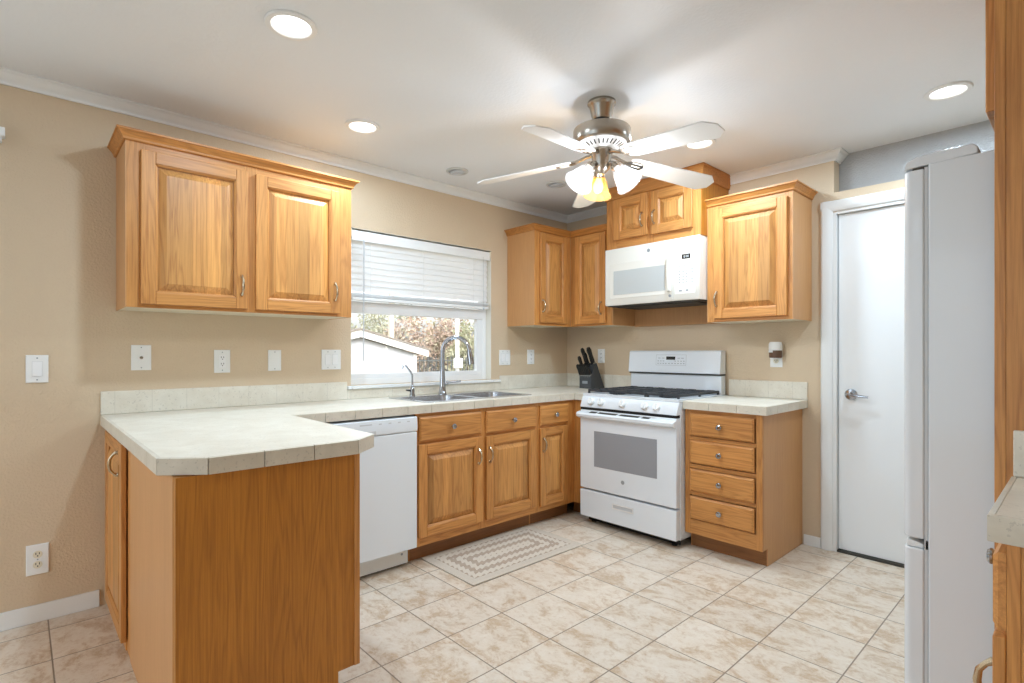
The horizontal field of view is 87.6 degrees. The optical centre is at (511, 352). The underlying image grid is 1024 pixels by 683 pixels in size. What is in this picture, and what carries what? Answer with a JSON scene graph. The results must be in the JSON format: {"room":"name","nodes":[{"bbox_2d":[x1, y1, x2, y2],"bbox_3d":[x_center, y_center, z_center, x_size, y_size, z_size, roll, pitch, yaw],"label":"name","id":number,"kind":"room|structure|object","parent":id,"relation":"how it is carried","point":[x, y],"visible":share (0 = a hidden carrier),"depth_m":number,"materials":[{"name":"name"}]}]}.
{"room":"kitchen","nodes":[
{"label":"kitchen","id":0,"kind":"room"},
{"bbox_2d":[0,84,566,612],"bbox_3d":[-2.177,-0.004,2.475,7.850,2.440,0.150,0,0,-43],"label":"wall","id":1,"kind":"structure","parent":0,"point":[58,168],"depth_m":2.52,"materials":[{"name":"beige paint"}]},
{"bbox_2d":[0,126,4,142],"bbox_3d":[-2.899,-0.939,1.673,1.900,0.060,0.050,0,0,-43],"label":"window blind","id":2,"kind":"object","parent":1,"relation":"attached to","point":[2,129],"visible":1,"depth_m":2.29,"materials":[{"name":"white plastic"}]},
{"bbox_2d":[26,355,47,382],"bbox_3d":[-2.138,0.075,2.402,0.077,0.125,0.010,0,0,-43],"label":"light switch","id":3,"kind":"object","parent":1,"relation":"attached to","point":[36,365],"visible":1,"depth_m":2.40,"materials":[{"name":"white plastic"}]},
{"bbox_2d":[26,542,48,576],"bbox_3d":[-2.137,0.933,2.404,0.078,0.135,0.009,0,0,-43],"label":"outlet","id":4,"kind":"object","parent":1,"relation":"attached to","point":[37,556],"visible":1,"depth_m":2.40,"materials":[{"name":"white plastic"}]},
{"bbox_2d":[33,551,41,557],"bbox_3d":[-2.135,0.910,2.402,0.033,0.033,0.002,0,0,-43],"label":"receptacle","id":5,"kind":"object","parent":4,"relation":"attached to","point":[36,554],"depth_m":2.40,"materials":[{"name":"grey plastic"}]},
{"bbox_2d":[33,561,41,568],"bbox_3d":[-2.135,0.956,2.402,0.033,0.033,0.002,0,0,-43],"label":"receptacle","id":6,"kind":"object","parent":4,"relation":"attached to","point":[36,564],"depth_m":2.40,"materials":[{"name":"grey plastic"}]},
{"bbox_2d":[0,590,99,631],"bbox_3d":[-3.490,1.175,1.153,4.128,0.080,0.012,0,0,-43],"label":"baseboard","id":7,"kind":"structure","parent":1,"relation":"attached to","point":[12,619],"depth_m":2.42,"materials":[{"name":"white paint"}]},
{"bbox_2d":[131,345,150,369],"bbox_3d":[-1.850,0.027,2.664,0.083,0.126,0.015,0,0,-43],"label":"cable jack","id":8,"kind":"object","parent":1,"relation":"attached to","point":[140,354],"visible":1,"depth_m":2.66,"materials":[{"name":"white plastic"}]},
{"bbox_2d":[214,350,229,372],"bbox_3d":[-1.583,0.049,2.916,0.079,0.125,0.008,0,0,-43],"label":"outlet","id":9,"kind":"object","parent":1,"relation":"attached to","point":[221,357],"visible":1,"depth_m":2.91,"materials":[{"name":"white plastic"}]},
{"bbox_2d":[219,355,225,367],"bbox_3d":[-1.581,0.049,2.914,0.033,0.070,0.002,0,0,-43],"label":"receptacle","id":10,"kind":"object","parent":9,"relation":"attached to","point":[222,358],"depth_m":2.91,"materials":[{"name":"white plastic"}]},
{"bbox_2d":[107,124,359,319],"bbox_3d":[-1.413,-0.598,2.830,1.140,0.792,0.365,0,0,-43],"label":"upper cabinet","id":11,"kind":"object","parent":1,"relation":"attached to","point":[201,228],"visible":1,"depth_m":2.64,"materials":[{"name":"brown wood"}]},
{"bbox_2d":[268,350,280,370],"bbox_3d":[-1.380,0.047,3.104,0.072,0.121,0.007,0,0,-43],"label":"blank plate","id":12,"kind":"object","parent":1,"relation":"attached to","point":[274,356],"visible":1,"depth_m":3.10,"materials":[{"name":"white plastic"}]},
{"bbox_2d":[0,67,606,222],"bbox_3d":[-2.005,-1.196,2.030,7.500,0.054,0.738,0,0,-43],"label":"trim","id":13,"kind":"structure","parent":1,"relation":"attached to","point":[9,77],"depth_m":2.98,"materials":[{"name":"white paint"}]},
{"bbox_2d":[321,350,340,369],"bbox_3d":[-1.128,0.046,3.334,0.123,0.124,0.010,0,0,-43],"label":"light switch","id":14,"kind":"object","parent":1,"relation":"attached to","point":[330,359],"visible":1,"depth_m":3.33,"materials":[{"name":"white plastic"}]},
{"bbox_2d":[100,373,566,414],"bbox_3d":[-0.734,0.244,3.698,3.368,0.112,0.011,0,0,-43],"label":"backsplash","id":15,"kind":"structure","parent":1,"relation":"attached to","point":[131,401],"depth_m":3.07,"materials":[{"name":"beige tile"}]},
{"bbox_2d":[347,227,500,388],"bbox_3d":[-0.610,-0.284,3.880,1.296,1.041,0.143,0,0,-43],"label":"window","id":16,"kind":"structure","parent":1,"relation":"in","point":[482,318],"depth_m":3.94,"materials":[{"name":"white plastic"}]},
{"bbox_2d":[351,228,490,360],"bbox_3d":[-0.617,-0.369,3.846,1.182,0.854,0.064,0,0,-43],"label":"window blind","id":17,"kind":"object","parent":16,"relation":"attached to","point":[386,264],"visible":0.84,"depth_m":3.78,"materials":[{"name":"white plastic"}]},
{"bbox_2d":[499,350,509,364],"bbox_3d":[-0.057,0.043,4.324,0.118,0.122,0.010,0,0,-43],"label":"light switch","id":18,"kind":"object","parent":1,"relation":"attached to","point":[504,355],"visible":1,"depth_m":4.32,"materials":[{"name":"white plastic"}]},
{"bbox_2d":[527,350,533,363],"bbox_3d":[0.161,0.039,4.526,0.080,0.123,0.008,0,0,-43],"label":"outlet","id":19,"kind":"object","parent":1,"relation":"attached to","point":[530,353],"visible":1,"depth_m":4.52,"materials":[{"name":"white plastic"}]},
{"bbox_2d":[504,223,570,327],"bbox_3d":[0.230,-0.599,4.348,0.463,0.780,0.363,0,0,-43],"label":"upper cabinet","id":20,"kind":"object","parent":1,"relation":"attached to","point":[538,255],"visible":1,"depth_m":4.24,"materials":[{"name":"brown wood"}]},
{"bbox_2d":[0,502,903,682],"bbox_3d":[-0.909,1.266,0.992,8.000,0.100,4.050,0,0,-43],"label":"floor","id":21,"kind":"structure","parent":0,"point":[621,605],"depth_m":2.36,"materials":[{"name":"beige tile"}]},
{"bbox_2d":[105,430,359,682],"bbox_3d":[-1.260,0.784,2.203,0.611,0.862,1.489,0,0,-43],"label":"base cabinet","id":22,"kind":"object","parent":21,"relation":"on","point":[248,575],"visible":0.78,"depth_m":1.69,"materials":[{"name":"brown wood"}]},
{"bbox_2d":[100,373,630,475],"bbox_3d":[-0.224,0.269,3.147,3.368,0.162,1.512,0,0,-43],"label":"countertop","id":23,"kind":"structure","parent":22,"relation":"on","point":[206,430],"depth_m":2.58,"materials":[{"name":"beige tile"}]},
{"bbox_2d":[401,364,414,396],"bbox_3d":[-0.691,0.187,3.568,0.092,0.218,0.041,0,0,-43],"label":"faucet","id":24,"kind":"object","parent":23,"relation":"on","point":[412,390],"visible":1,"depth_m":3.57,"materials":[{"name":"silver metal"}]},
{"bbox_2d":[438,335,473,394],"bbox_3d":[-0.391,0.088,3.760,0.256,0.415,0.076,0,0,3],"label":"faucet","id":25,"kind":"object","parent":23,"relation":"on","point":[442,385],"visible":1,"depth_m":3.74,"materials":[{"name":"silver metal"}]},
{"bbox_2d":[389,391,531,402],"bbox_3d":[-0.335,0.388,3.627,0.892,0.184,0.464,0,0,-43],"label":"sink","id":26,"kind":"object","parent":23,"relation":"in","point":[433,398],"visible":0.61,"depth_m":3.67,"materials":[{"name":"silver metal"}]},
{"bbox_2d":[580,363,603,388],"bbox_3d":[0.673,0.195,4.489,0.183,0.210,0.122,0,0,-43],"label":"knife block","id":27,"kind":"object","parent":23,"relation":"on","point":[595,380],"visible":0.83,"depth_m":4.42,"materials":[{"name":"grey wood"}]},
{"bbox_2d":[583,352,590,366],"bbox_3d":[0.622,0.074,4.425,0.089,0.147,0.025,0,0,-43],"label":"knife","id":28,"kind":"object","parent":27,"relation":"in","point":[584,353],"visible":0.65,"depth_m":4.41,"materials":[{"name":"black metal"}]},
{"bbox_2d":[585,364,591,376],"bbox_3d":[0.630,0.158,4.382,0.073,0.119,0.020,0,0,-43],"label":"knife","id":29,"kind":"object","parent":27,"relation":"in","point":[586,365],"visible":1,"depth_m":4.37,"materials":[{"name":"black metal"}]},
{"bbox_2d":[586,347,595,364],"bbox_3d":[0.653,0.038,4.410,0.101,0.163,0.032,0,0,-43],"label":"knife","id":30,"kind":"object","parent":27,"relation":"in","point":[588,349],"visible":1,"depth_m":4.39,"materials":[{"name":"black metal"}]},
{"bbox_2d":[325,415,417,576],"bbox_3d":[-1.025,0.784,2.974,0.779,0.861,0.621,0,0,-43],"label":"dishwasher","id":31,"kind":"object","parent":21,"relation":"on","point":[388,470],"visible":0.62,"depth_m":2.89,"materials":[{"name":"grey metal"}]},
{"bbox_2d":[325,415,411,422],"bbox_3d":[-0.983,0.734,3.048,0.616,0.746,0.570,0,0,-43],"label":"control panel","id":32,"kind":"object","parent":31,"relation":"in","point":[401,415],"depth_m":2.86,"materials":[{"name":"grey"}]},
{"bbox_2d":[408,403,536,560],"bbox_3d":[-0.377,0.783,3.583,0.986,0.863,0.665,0,0,-43],"label":"base cabinet","id":33,"kind":"object","parent":21,"relation":"on","point":[477,468],"visible":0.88,"depth_m":3.32,"materials":[{"name":"brown wood"}]},
{"bbox_2d":[421,525,582,585],"bbox_3d":[-0.044,1.212,3.250,0.880,0.006,0.500,0,0,-42],"label":"rug","id":34,"kind":"object","parent":21,"relation":"on","point":[483,560],"visible":1,"depth_m":3.21,"materials":[{"name":"beige fabric"}]},
{"bbox_2d":[529,400,583,523],"bbox_3d":[0.188,0.783,4.055,0.484,0.863,0.737,0,0,-43],"label":"base cabinet","id":35,"kind":"object","parent":21,"relation":"on","point":[558,425],"visible":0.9,"depth_m":3.85,"materials":[{"name":"brown wood"}]},
{"bbox_2d":[576,350,726,545],"bbox_3d":[0.981,0.601,3.761,0.725,1.227,0.771,0,0,-43],"label":"gas range","id":36,"kind":"object","parent":21,"relation":"on","point":[633,436],"visible":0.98,"depth_m":3.56,"materials":[{"name":"white metal"}]},
{"bbox_2d":[583,392,726,402],"bbox_3d":[1.009,0.301,3.784,0.651,0.018,0.763,0,0,-43],"label":"cooktop","id":37,"kind":"object","parent":36,"relation":"in","point":[630,397],"depth_m":3.54,"materials":[{"name":"white metal"}]},
{"bbox_2d":[685,409,801,565],"bbox_3d":[1.442,0.783,3.338,0.659,0.863,0.470,0,0,-43],"label":"base cabinet","id":38,"kind":"object","parent":21,"relation":"on","point":[743,472],"visible":0.91,"depth_m":3.13,"materials":[{"name":"brown wood"}]},
{"bbox_2d":[683,379,807,415],"bbox_3d":[1.461,0.269,3.336,0.634,0.162,0.505,0,0,-43],"label":"countertop","id":39,"kind":"structure","parent":38,"relation":"on","point":[752,397],"depth_m":3.37,"materials":[{"name":"beige tile"}]},
{"bbox_2d":[904,144,993,682],"bbox_3d":[1.670,0.334,1.449,0.770,1.761,0.862,0,0,-43],"label":"refrigerator","id":40,"kind":"object","parent":21,"relation":"on","point":[949,193],"visible":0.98,"depth_m":1.43,"materials":[{"name":"white metal"}]},
{"bbox_2d":[972,543,1023,682],"bbox_3d":[1.265,0.783,0.918,0.448,0.863,0.687,0,0,-43],"label":"base cabinet","id":41,"kind":"object","parent":21,"relation":"on","point":[1006,661],"visible":0.95,"depth_m":0.98,"materials":[{"name":"brown wood"}]},
{"bbox_2d":[987,430,1023,547],"bbox_3d":[1.272,0.269,0.904,0.456,0.162,0.658,0,0,-43],"label":"countertop","id":42,"kind":"structure","parent":41,"relation":"on","point":[1005,519],"depth_m":1.02,"materials":[{"name":"beige tile"}]},
{"bbox_2d":[1013,430,1023,477],"bbox_3d":[1.437,0.244,1.053,0.013,0.112,0.654,0,0,-43],"label":"backsplash","id":43,"kind":"structure","parent":42,"relation":"on","point":[1018,436],"depth_m":1.28,"materials":[{"name":"beige tile"}]},
{"bbox_2d":[994,0,1023,629],"bbox_3d":[1.439,-0.004,1.078,0.023,2.438,0.689,0,0,-43],"label":"tall cabinet","id":44,"kind":"object","parent":21,"relation":"on","point":[1008,14],"visible":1,"depth_m":1.30,"materials":[{"name":"brown wood"}]},
{"bbox_2d":[0,0,988,214],"bbox_3d":[-0.909,-1.274,0.992,8.000,0.100,4.050,0,0,-43],"label":"ceiling","id":45,"kind":"structure","parent":0,"point":[446,84],"depth_m":2.31,"materials":[{"name":"white paint"}]},
{"bbox_2d":[264,9,317,40],"bbox_3d":[-0.825,-1.219,1.996,0.186,0.010,0.186,0,0,-43],"label":"recessed light","id":46,"kind":"object","parent":45,"relation":"in","point":[287,24],"visible":1,"depth_m":1.99,"materials":[{"name":"white plastic"}]},
{"bbox_2d":[345,119,379,133],"bbox_3d":[-0.809,-1.219,2.887,0.186,0.010,0.186,0,0,-43],"label":"recessed light","id":47,"kind":"object","parent":45,"relation":"in","point":[361,126],"visible":1,"depth_m":2.88,"materials":[{"name":"white plastic"}]},
{"bbox_2d":[446,167,467,175],"bbox_3d":[-0.370,-1.214,3.604,0.152,0.033,0.152,0,0,-43],"label":"recessed light","id":48,"kind":"object","parent":45,"relation":"in","point":[458,171],"visible":1,"depth_m":3.57,"materials":[{"name":"grey"}]},
{"bbox_2d":[546,181,566,187],"bbox_3d":[0.321,-1.214,3.883,0.152,0.033,0.152,0,0,-43],"label":"recessed light","id":49,"kind":"object","parent":45,"relation":"in","point":[559,184],"visible":1,"depth_m":3.85,"materials":[{"name":"grey"}]},
{"bbox_2d":[477,96,724,207],"bbox_3d":[0.450,-0.993,2.574,1.231,0.462,1.210,0,0,-43],"label":"ceiling fan","id":50,"kind":"object","parent":45,"relation":"hanging from","point":[602,136],"visible":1,"depth_m":2.55,"materials":[{"name":"white wood"}]},
{"bbox_2d":[585,161,595,171],"bbox_3d":[0.377,-0.897,2.577,0.053,0.051,0.050,0,0,-43],"label":"socket","id":51,"kind":"object","parent":50,"relation":"attached to","point":[590,166],"depth_m":2.56,"materials":[{"name":"silver metal"}]},
{"bbox_2d":[594,171,603,177],"bbox_3d":[0.440,-0.897,2.683,0.048,0.051,0.053,0,0,0],"label":"socket","id":52,"kind":"object","parent":50,"relation":"attached to","point":[597,175],"depth_m":2.67,"materials":[{"name":"silver metal"}]},
{"bbox_2d":[610,161,620,171],"bbox_3d":[0.502,-0.897,2.576,0.050,0.051,0.053,0,0,-43],"label":"socket","id":53,"kind":"object","parent":50,"relation":"attached to","point":[615,166],"depth_m":2.56,"materials":[{"name":"silver metal"}]},
{"bbox_2d":[684,139,715,149],"bbox_3d":[1.095,-1.219,3.118,0.182,0.010,0.182,0,0,-43],"label":"recessed light","id":54,"kind":"object","parent":45,"relation":"in","point":[705,144],"visible":0.53,"depth_m":3.15,"materials":[{"name":"white plastic"}]},
{"bbox_2d":[923,81,973,100],"bbox_3d":[2.040,-1.219,2.497,0.182,0.010,0.182,0,0,-43],"label":"recessed light","id":55,"kind":"object","parent":45,"relation":"in","point":[953,89],"visible":1,"depth_m":2.49,"materials":[{"name":"white plastic"}]},
{"bbox_2d":[567,161,903,543],"bbox_3d":[1.809,-0.004,3.502,0.100,2.440,3.750,0,0,-43],"label":"wall","id":56,"kind":"structure","parent":0,"point":[746,345],"depth_m":3.53,"materials":[{"name":"beige paint"}]},
{"bbox_2d":[567,373,630,387],"bbox_3d":[0.750,0.244,4.566,0.011,0.112,0.725,0,0,-43],"label":"backsplash","id":57,"kind":"structure","parent":56,"relation":"attached to","point":[573,379],"depth_m":4.48,"materials":[{"name":"beige tile"}]},
{"bbox_2d":[598,349,604,362],"bbox_3d":[0.761,0.032,4.556,0.008,0.118,0.072,0,0,-43],"label":"outlet","id":58,"kind":"object","parent":56,"relation":"attached to","point":[601,352],"visible":1,"depth_m":4.55,"materials":[{"name":"white plastic"}]},
{"bbox_2d":[599,352,602,359],"bbox_3d":[0.759,0.032,4.554,0.002,0.066,0.033,0,0,-43],"label":"receptacle","id":59,"kind":"object","parent":58,"relation":"attached to","point":[600,353],"depth_m":4.55,"materials":[{"name":"white plastic"}]},
{"bbox_2d":[570,223,634,327],"bbox_3d":[0.719,-0.599,4.340,0.363,0.780,0.429,0,0,-43],"label":"upper cabinet","id":60,"kind":"object","parent":56,"relation":"attached to","point":[588,246],"visible":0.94,"depth_m":4.24,"materials":[{"name":"brown wood"}]},
{"bbox_2d":[601,162,730,249],"bbox_3d":[1.097,-0.996,3.873,0.440,0.454,0.834,0,0,-43],"label":"upper cabinet","id":61,"kind":"object","parent":56,"relation":"attached to","point":[647,210],"visible":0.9,"depth_m":3.70,"materials":[{"name":"brown wood"}]},
{"bbox_2d":[605,234,706,309],"bbox_3d":[1.100,-0.552,3.877,0.431,0.432,0.760,0,0,-43],"label":"microwave","id":62,"kind":"object","parent":61,"relation":"attached to","point":[671,273],"visible":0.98,"depth_m":3.71,"materials":[{"name":"white plastic"}]},
{"bbox_2d":[635,305,718,326],"bbox_3d":[1.252,-0.272,4.016,0.018,0.135,0.765,0,0,-43],"label":"wood board","id":63,"kind":"object","parent":56,"relation":"attached to","point":[691,315],"visible":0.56,"depth_m":4.04,"materials":[{"name":"brown wood"}]},
{"bbox_2d":[705,180,817,323],"bbox_3d":[1.578,-0.598,3.408,0.365,0.804,0.568,0,0,-43],"label":"upper cabinet","id":64,"kind":"object","parent":56,"relation":"attached to","point":[759,240],"visible":1,"depth_m":3.29,"materials":[{"name":"brown wood"}]},
{"bbox_2d":[729,379,807,399],"bbox_3d":[1.690,0.244,3.547,0.011,0.112,0.505,0,0,-43],"label":"backsplash","id":65,"kind":"structure","parent":56,"relation":"attached to","point":[753,388],"depth_m":3.53,"materials":[{"name":"beige tile"}]},
{"bbox_2d":[770,350,782,366],"bbox_3d":[1.734,0.037,3.502,0.009,0.122,0.076,0,0,-43],"label":"outlet","id":66,"kind":"object","parent":56,"relation":"attached to","point":[773,362],"visible":0.47,"depth_m":3.50,"materials":[{"name":"white plastic"}]},
{"bbox_2d":[769,342,782,358],"bbox_3d":[1.711,-0.011,3.465,0.084,0.113,0.082,0,0,-43],"label":"air freshener","id":67,"kind":"object","parent":66,"relation":"attached to","point":[775,348],"visible":1,"depth_m":3.43,"materials":[{"name":"white plastic"}]},
{"bbox_2d":[769,350,781,357],"bbox_3d":[1.712,0.012,3.466,0.078,0.048,0.078,0,0,-43],"label":"bottle","id":68,"kind":"object","parent":67,"relation":"on","point":[772,353],"depth_m":3.43,"materials":[{"name":"brown plastic"}]},
{"bbox_2d":[730,147,848,184],"bbox_3d":[1.781,-1.196,3.491,0.155,0.054,0.704,0,0,-43],"label":"trim","id":69,"kind":"structure","parent":56,"relation":"attached to","point":[838,155],"depth_m":3.41,"materials":[{"name":"white paint"}]},
{"bbox_2d":[804,534,820,547],"bbox_3d":[1.879,1.183,3.343,0.012,0.064,0.096,0,0,-43],"label":"baseboard","id":70,"kind":"structure","parent":56,"relation":"attached to","point":[809,540],"depth_m":3.33,"materials":[{"name":"white paint"}]},
{"bbox_2d":[820,188,908,567],"bbox_3d":[2.265,0.145,2.978,0.139,2.140,0.960,0,0,-43],"label":"door","id":71,"kind":"structure","parent":56,"relation":"in","point":[862,248],"depth_m":3.17,"materials":[{"name":"white paint"}]},
{"bbox_2d":[839,120,993,191],"bbox_3d":[2.574,-1.004,2.806,0.079,0.440,1.689,0,0,-43],"label":"wall","id":72,"kind":"structure","parent":0,"point":[885,163],"depth_m":3.11,"materials":[{"name":"grey paint"}]},
{"bbox_3d":[0.468,-0.004,-0.390,7.850,2.440,0.150,0,0,-43],"label":"wall","id":73,"kind":"structure","parent":0,"visible":0},
{"bbox_2d":[985,0,993,129],"bbox_3d":[1.735,-0.914,1.366,0.800,0.616,0.709,0,0,-43],"label":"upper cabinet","id":74,"kind":"object","parent":73,"relation":"attached to","point":[989,4],"visible":0.06,"depth_m":1.36,"materials":[{"name":"brown wood"}]},
{"label":"outside","id":75,"kind":"structure","parent":0,"visible":0},
{"bbox_3d":[-4.962,1.866,15.183,26.000,0.200,21.400,0,0,-43],"label":"ground","id":76,"kind":"structure","parent":75,"visible":0},
{"bbox_2d":[357,303,416,335],"bbox_3d":[-4.330,0.006,18.633,2.236,3.530,1.896,0,0,-43],"label":"tree","id":77,"kind":"object","parent":76,"relation":"on","point":[372,317],"visible":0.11,"depth_m":18.25,"materials":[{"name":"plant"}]},
{"bbox_2d":[351,328,430,373],"bbox_3d":[-3.627,0.683,10.052,2.740,2.165,3.350,0,0,-43],"label":"shed","id":78,"kind":"object","parent":76,"relation":"on","point":[382,353],"visible":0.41,"depth_m":9.17,"materials":[{"name":"grey"}]},
{"bbox_2d":[388,294,393,337],"bbox_3d":[-2.985,-0.609,13.197,0.110,4.750,0.100,0,0,-43],"label":"post","id":79,"kind":"object","parent":76,"relation":"on","point":[390,317],"visible":0.11,"depth_m":13.16,"materials":[{"name":"beige wood"}]},
{"bbox_2d":[383,316,436,371],"bbox_3d":[-2.896,0.332,16.053,2.183,2.882,1.921,0,0,-43],"label":"tree","id":80,"kind":"object","parent":76,"relation":"on","point":[416,338],"visible":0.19,"depth_m":15.73,"materials":[{"name":"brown plant"}]},
{"bbox_2d":[417,357,473,371],"bbox_3d":[-1.172,0.941,13.510,3.900,1.650,0.030,0,0,-43],"label":"fence","id":81,"kind":"object","parent":76,"relation":"on","point":[419,360],"visible":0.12,"depth_m":12.89,"materials":[{"name":"white wood"}]},
{"bbox_2d":[422,317,473,371],"bbox_3d":[-2.338,0.033,20.413,2.320,3.476,2.156,0,0,-43],"label":"tree","id":82,"kind":"object","parent":76,"relation":"on","point":[441,335],"visible":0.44,"depth_m":19.96,"materials":[{"name":"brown plant"}]},
{"bbox_2d":[453,299,462,370],"bbox_3d":[-1.234,-0.509,12.044,0.220,4.550,0.130,0,0,-43],"label":"post","id":83,"kind":"object","parent":76,"relation":"on","point":[457,362],"visible":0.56,"depth_m":12.05,"materials":[{"name":"white"}]},
{"bbox_2d":[445,320,473,370],"bbox_3d":[-1.323,0.348,17.576,1.963,2.850,1.966,0,0,-43],"label":"tree","id":84,"kind":"object","parent":76,"relation":"on","point":[462,349],"visible":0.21,"depth_m":17.31,"materials":[{"name":"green plant"}]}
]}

